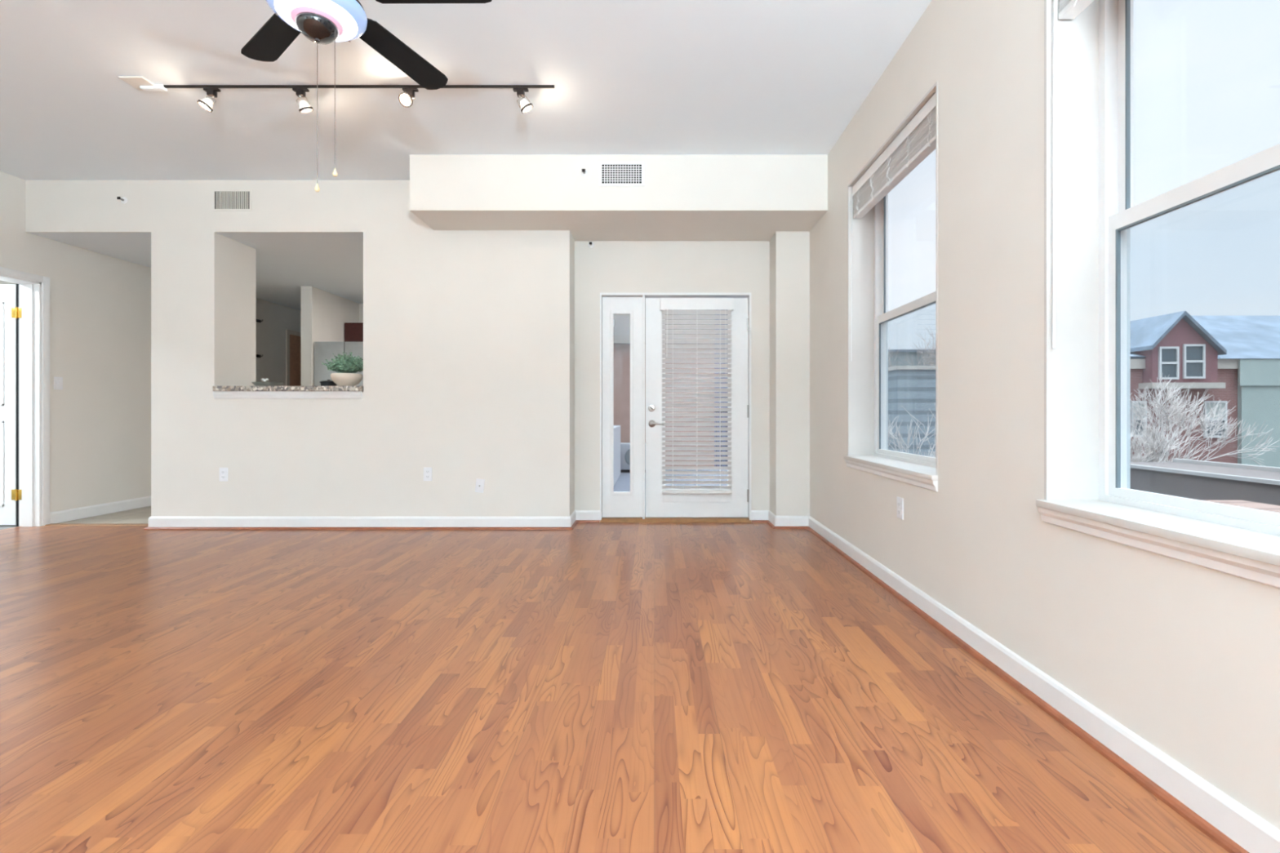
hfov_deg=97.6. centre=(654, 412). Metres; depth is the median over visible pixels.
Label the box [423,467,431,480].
wall outlet
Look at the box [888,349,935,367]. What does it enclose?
building
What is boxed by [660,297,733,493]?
door blind
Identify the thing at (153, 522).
baseboard
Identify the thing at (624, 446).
condenser unit
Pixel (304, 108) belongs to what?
track spotlight
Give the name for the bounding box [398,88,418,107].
track spotlight
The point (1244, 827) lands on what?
baseboard
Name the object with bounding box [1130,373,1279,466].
bare tree
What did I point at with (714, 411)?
balcony railing
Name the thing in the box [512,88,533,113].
track spotlight
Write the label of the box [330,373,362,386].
bowl
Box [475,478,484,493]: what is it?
cable plate
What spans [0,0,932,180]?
ceiling
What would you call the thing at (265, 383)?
dish
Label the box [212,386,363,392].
countertop
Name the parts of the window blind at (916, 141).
lift cord, ladder cord, ladder cord, ladder cord, rail, ladder cord, ladder cord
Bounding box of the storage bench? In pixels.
[613,425,620,485]
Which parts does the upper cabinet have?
raised panel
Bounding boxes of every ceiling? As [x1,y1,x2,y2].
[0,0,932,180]
[28,155,827,311]
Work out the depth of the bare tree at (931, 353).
36.99 m
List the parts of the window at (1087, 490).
frame, sash, sash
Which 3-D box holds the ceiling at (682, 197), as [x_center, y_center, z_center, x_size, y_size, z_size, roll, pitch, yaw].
[-2.023,-1.763,7.361,6.722,0.444,6.079,0,0,0]
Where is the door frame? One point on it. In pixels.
(24, 306)
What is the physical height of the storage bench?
0.810 m
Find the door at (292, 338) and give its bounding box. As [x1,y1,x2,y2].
[285,329,300,386]
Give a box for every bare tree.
[888,325,935,367]
[888,404,935,457]
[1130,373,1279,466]
[1130,417,1206,462]
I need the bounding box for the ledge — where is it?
[1130,458,1279,506]
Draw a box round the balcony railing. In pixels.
[714,411,727,466]
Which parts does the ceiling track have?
canopy plate, rail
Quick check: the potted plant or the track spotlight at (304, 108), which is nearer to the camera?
the track spotlight at (304, 108)
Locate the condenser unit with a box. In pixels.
[620,442,645,472]
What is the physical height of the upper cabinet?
0.312 m
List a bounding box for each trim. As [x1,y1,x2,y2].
[44,523,148,525]
[143,520,599,529]
[213,391,361,398]
[751,520,1249,852]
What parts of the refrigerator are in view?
door, door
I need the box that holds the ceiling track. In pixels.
[118,75,554,91]
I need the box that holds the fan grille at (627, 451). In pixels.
[625,448,630,465]
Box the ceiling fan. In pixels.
[240,0,492,191]
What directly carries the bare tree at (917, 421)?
on the ground
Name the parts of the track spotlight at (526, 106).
lamp shade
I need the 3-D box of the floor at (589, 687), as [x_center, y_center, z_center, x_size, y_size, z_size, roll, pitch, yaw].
[-3.361,1.060,1.150,9.878,0.120,11.100,0,0,0]
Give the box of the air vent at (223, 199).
[213,189,251,210]
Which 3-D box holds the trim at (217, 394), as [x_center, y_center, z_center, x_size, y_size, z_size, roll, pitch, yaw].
[-3.132,-0.146,4.782,1.259,0.062,0.024,0,0,0]
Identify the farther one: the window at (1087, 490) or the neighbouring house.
the neighbouring house
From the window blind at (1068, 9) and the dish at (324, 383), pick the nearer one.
the window blind at (1068, 9)
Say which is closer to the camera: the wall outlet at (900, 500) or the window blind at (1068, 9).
the window blind at (1068, 9)
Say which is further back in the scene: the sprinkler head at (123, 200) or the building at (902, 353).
the building at (902, 353)
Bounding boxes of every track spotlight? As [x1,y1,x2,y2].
[196,88,220,112]
[292,88,313,113]
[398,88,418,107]
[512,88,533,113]
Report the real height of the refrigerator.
1.867 m
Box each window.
[843,80,937,492]
[1035,0,1279,588]
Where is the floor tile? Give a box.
[59,506,151,523]
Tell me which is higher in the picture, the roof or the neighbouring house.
the neighbouring house
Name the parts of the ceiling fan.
blade, lamp shade, pull chain, pull knob, pull chain, pull knob, blade, blade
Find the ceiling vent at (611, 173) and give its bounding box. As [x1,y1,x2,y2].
[599,161,644,186]
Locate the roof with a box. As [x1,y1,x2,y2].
[1204,500,1279,512]
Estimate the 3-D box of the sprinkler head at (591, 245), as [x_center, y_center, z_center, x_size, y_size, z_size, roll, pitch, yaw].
[-0.575,-1.521,5.072,0.056,0.056,0.053,0,0,0]
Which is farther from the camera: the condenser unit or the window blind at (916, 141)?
the condenser unit
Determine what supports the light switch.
attached to the wall at (100, 304)
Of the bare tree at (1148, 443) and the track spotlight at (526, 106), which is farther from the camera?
the bare tree at (1148, 443)
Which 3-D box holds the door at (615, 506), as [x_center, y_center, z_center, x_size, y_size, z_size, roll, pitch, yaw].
[0.193,-0.043,5.151,1.377,2.085,0.175,0,0,0]
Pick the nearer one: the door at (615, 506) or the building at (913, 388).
the door at (615, 506)
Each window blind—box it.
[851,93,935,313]
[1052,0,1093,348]
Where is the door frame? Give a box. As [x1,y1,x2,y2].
[0,266,49,526]
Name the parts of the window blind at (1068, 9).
rail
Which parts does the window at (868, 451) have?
frame, sash, sash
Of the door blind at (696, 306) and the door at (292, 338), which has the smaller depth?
the door blind at (696, 306)
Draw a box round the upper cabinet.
[344,322,363,342]
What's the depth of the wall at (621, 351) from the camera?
10.20 m
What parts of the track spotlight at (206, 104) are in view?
lamp shade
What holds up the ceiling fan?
hanging from the ceiling at (628, 77)
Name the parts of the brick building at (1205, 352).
pane, pane, cornice, pane, pane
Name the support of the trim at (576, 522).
attached to the wall at (482, 348)
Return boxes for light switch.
[53,376,62,390]
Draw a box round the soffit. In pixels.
[613,297,715,343]
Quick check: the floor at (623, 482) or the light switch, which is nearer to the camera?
the light switch
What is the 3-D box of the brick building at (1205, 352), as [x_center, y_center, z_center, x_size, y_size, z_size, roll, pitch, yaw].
[26.786,0.961,28.625,14.857,12.077,8.750,0,0,0]
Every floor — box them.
[0,522,1229,852]
[613,469,727,515]
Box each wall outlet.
[219,467,227,481]
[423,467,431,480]
[897,496,903,519]
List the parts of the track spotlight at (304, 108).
lamp shade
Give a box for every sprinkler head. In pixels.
[116,196,127,204]
[580,168,587,177]
[587,241,594,248]
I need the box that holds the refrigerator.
[314,342,363,386]
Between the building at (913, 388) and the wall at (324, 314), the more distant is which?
the building at (913, 388)
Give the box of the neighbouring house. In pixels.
[714,314,727,466]
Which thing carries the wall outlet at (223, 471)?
attached to the wall at (482, 348)
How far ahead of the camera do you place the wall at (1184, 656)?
2.18 m
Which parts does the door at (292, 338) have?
panel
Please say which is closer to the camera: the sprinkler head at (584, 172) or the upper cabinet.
the sprinkler head at (584, 172)
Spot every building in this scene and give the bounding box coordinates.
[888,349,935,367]
[888,365,935,456]
[1130,311,1279,463]
[1237,359,1279,467]
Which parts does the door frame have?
panel moulding, panel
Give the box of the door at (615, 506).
[600,292,751,522]
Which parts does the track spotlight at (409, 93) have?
lamp shade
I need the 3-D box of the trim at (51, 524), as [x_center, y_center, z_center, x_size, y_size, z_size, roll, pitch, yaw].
[-4.846,0.996,4.963,1.076,0.008,0.065,0,0,0]
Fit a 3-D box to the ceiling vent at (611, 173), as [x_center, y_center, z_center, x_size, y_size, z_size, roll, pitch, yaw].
[-0.252,-1.835,4.316,0.350,0.189,0.009,0,0,0]
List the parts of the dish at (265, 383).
dish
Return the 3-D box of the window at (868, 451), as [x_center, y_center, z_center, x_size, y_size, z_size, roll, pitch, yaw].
[1.453,-0.594,3.258,0.290,1.943,1.232,0,0,0]
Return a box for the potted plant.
[321,351,363,386]
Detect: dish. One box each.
[251,377,284,386]
[319,379,337,386]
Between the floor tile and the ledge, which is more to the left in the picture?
the floor tile
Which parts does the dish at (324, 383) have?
lid, dish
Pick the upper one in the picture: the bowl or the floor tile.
the bowl
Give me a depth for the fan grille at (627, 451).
9.49 m
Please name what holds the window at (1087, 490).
in the wall at (1184, 656)
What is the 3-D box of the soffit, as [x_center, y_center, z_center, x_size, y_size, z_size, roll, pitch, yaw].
[0.047,-1.810,10.140,2.093,1.140,0.120,0,0,0]
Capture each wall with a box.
[0,170,300,512]
[0,280,363,386]
[25,180,769,516]
[613,343,714,466]
[769,0,1279,830]
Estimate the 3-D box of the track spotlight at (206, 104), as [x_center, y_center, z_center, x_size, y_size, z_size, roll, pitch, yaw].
[-2.701,-1.895,3.388,0.112,0.138,0.080,0,0,0]
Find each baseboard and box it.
[49,495,151,524]
[148,510,599,527]
[751,510,1279,852]
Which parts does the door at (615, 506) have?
glazing frame, sidelight panel, lever handle, glazing rail, panel, glazing frame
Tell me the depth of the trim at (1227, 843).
1.76 m
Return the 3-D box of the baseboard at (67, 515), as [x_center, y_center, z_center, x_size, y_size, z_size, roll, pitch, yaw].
[-5.378,0.947,7.688,0.013,0.106,5.425,0,0,0]
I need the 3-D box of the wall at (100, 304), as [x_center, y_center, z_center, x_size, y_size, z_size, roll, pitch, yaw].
[-5.472,-0.492,3.100,0.176,2.985,14.600,0,0,0]
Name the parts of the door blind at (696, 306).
rail, ladder cord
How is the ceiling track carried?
attached to the ceiling at (628, 77)
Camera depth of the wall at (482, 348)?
4.79 m
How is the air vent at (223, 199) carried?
in the wall at (482, 348)

